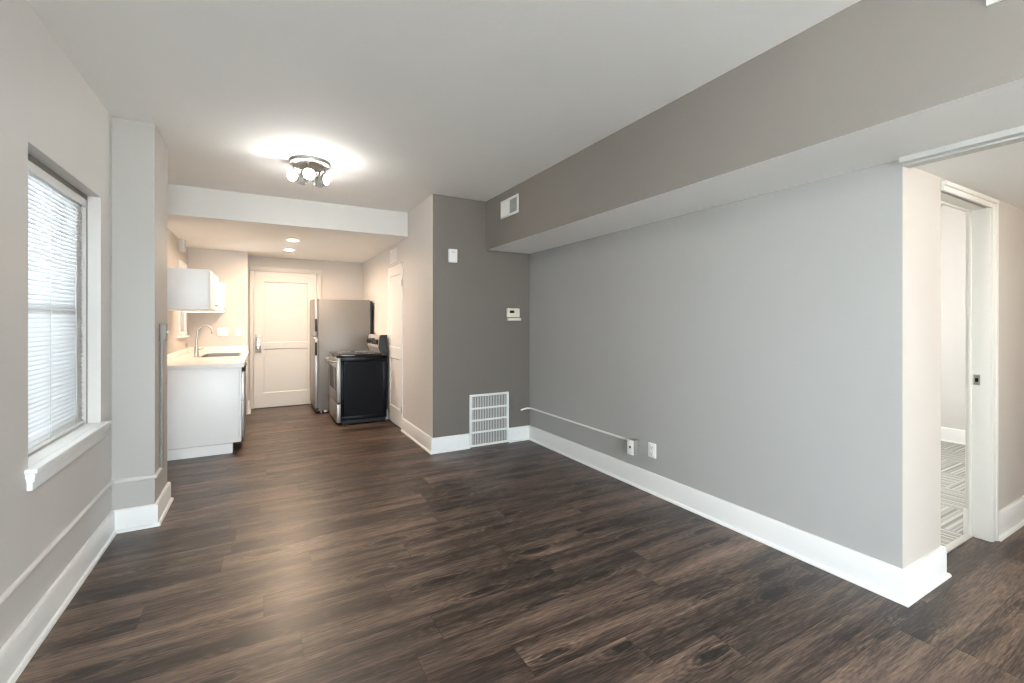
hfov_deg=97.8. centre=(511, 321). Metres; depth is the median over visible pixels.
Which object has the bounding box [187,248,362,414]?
wall
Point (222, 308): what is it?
upper cabinet
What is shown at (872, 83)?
soffit
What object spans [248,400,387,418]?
baseboard
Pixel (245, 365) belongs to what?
dishwasher
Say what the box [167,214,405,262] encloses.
ceiling
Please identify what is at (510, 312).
thermostat
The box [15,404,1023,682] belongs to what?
floor
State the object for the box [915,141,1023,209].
ceiling
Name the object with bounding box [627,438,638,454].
box
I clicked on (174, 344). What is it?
wall
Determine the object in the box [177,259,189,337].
window
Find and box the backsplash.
[167,346,247,361]
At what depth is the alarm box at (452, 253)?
4.61 m
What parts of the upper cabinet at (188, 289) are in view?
door, door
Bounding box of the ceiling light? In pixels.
[287,155,330,187]
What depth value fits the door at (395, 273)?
5.82 m
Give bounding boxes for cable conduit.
[521,407,627,439]
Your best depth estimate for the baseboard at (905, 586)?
2.73 m
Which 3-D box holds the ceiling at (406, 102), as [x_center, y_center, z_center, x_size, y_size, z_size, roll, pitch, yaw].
[0.101,-1.367,1.556,3.816,0.127,7.918,0,0,-29]
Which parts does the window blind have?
rail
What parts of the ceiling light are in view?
bulb, bulb, ceiling plate, bulb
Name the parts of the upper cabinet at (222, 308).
door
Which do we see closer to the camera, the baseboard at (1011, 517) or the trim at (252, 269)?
the baseboard at (1011, 517)
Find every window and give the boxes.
[24,153,111,490]
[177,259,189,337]
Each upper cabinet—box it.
[167,267,218,310]
[184,283,225,312]
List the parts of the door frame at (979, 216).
strike plate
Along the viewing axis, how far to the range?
5.90 m
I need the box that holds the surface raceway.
[159,324,168,467]
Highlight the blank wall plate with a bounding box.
[511,398,517,409]
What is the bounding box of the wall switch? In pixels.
[217,328,227,335]
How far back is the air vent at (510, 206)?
4.35 m
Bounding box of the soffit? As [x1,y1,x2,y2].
[486,0,1023,253]
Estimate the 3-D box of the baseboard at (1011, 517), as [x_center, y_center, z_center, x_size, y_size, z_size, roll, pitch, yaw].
[3.659,1.258,3.120,1.590,0.156,0.034,0,0,-29]
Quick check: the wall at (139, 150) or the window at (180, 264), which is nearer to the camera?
the wall at (139, 150)
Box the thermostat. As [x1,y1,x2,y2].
[506,308,520,320]
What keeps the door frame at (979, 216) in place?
in the wall at (921, 190)
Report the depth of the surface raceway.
3.08 m
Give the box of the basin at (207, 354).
[203,353,238,356]
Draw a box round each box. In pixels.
[178,239,185,252]
[448,249,456,262]
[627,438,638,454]
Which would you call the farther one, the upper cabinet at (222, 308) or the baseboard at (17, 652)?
the upper cabinet at (222, 308)
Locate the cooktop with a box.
[329,350,381,356]
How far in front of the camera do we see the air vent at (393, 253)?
5.86 m
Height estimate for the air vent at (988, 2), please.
0.178 m
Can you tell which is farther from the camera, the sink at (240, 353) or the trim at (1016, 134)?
the sink at (240, 353)
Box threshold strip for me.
[945,533,973,552]
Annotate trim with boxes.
[0,467,162,605]
[250,267,320,408]
[899,125,1023,167]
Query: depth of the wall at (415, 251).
5.12 m
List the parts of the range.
oven handle, storage drawer, oven door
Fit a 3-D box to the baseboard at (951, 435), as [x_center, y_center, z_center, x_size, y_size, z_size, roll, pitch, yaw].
[4.497,1.258,5.606,0.034,0.156,3.297,0,0,-29]
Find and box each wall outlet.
[235,328,241,335]
[648,442,655,458]
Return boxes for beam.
[167,184,407,236]
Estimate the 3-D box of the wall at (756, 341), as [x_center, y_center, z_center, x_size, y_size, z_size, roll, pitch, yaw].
[1.071,0.016,3.644,0.085,2.639,3.408,0,0,-29]
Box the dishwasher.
[233,362,246,446]
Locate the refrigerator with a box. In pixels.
[310,299,371,412]
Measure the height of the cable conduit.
0.034 m
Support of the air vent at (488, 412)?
in the wall at (476, 350)
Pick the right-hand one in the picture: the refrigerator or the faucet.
the refrigerator
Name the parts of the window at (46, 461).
pane, sash, stop moulding, sill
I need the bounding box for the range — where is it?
[325,334,386,424]
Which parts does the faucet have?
spout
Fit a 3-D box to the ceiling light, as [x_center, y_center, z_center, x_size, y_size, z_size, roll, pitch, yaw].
[-1.650,-1.214,3.638,0.322,0.179,0.310,0,0,-29]
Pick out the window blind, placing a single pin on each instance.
(54, 307)
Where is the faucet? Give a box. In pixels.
[193,325,213,356]
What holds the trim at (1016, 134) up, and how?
attached to the wall
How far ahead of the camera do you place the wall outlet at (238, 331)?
6.39 m
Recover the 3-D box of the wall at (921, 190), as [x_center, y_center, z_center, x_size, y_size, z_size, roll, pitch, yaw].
[3.593,0.016,3.154,4.006,2.639,0.091,0,0,-29]
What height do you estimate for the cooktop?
0.030 m
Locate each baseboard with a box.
[0,482,173,682]
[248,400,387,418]
[401,418,951,606]
[941,427,964,444]
[999,496,1023,540]
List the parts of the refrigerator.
fridge door, freezer door, panel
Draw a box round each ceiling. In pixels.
[27,0,859,212]
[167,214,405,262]
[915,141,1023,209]
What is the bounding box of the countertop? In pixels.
[167,346,248,369]
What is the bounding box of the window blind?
[28,160,86,453]
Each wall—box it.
[0,0,111,648]
[112,116,166,509]
[167,228,186,353]
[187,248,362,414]
[363,194,432,437]
[433,194,529,437]
[530,160,901,568]
[902,164,1023,568]
[941,206,964,429]
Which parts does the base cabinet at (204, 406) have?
door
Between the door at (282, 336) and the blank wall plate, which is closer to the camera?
the blank wall plate
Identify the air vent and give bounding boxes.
[390,248,396,263]
[469,392,508,447]
[501,194,518,219]
[986,0,1001,6]
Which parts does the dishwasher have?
door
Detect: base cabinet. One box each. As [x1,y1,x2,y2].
[167,367,243,460]
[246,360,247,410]
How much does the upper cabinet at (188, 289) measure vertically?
0.401 m
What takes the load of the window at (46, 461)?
in the wall at (49, 112)
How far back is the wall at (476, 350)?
4.76 m
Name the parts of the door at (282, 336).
lock plate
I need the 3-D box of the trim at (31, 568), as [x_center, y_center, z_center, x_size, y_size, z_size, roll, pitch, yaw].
[-0.951,1.014,0.233,0.232,0.028,6.424,0,0,-29]
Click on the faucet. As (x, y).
(196, 348)
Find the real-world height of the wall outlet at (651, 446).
0.114 m
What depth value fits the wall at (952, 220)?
4.96 m
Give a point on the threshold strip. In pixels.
(962, 539)
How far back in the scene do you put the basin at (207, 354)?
5.95 m
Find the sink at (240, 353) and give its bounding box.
[200,352,241,356]
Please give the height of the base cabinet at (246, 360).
0.871 m
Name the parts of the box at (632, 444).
plate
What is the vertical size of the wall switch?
0.114 m
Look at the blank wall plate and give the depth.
5.01 m
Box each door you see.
[254,271,315,407]
[386,263,402,428]
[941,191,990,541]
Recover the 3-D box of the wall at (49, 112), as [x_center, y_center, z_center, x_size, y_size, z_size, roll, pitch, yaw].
[-1.083,0.016,0.063,0.164,2.639,6.254,0,0,-29]

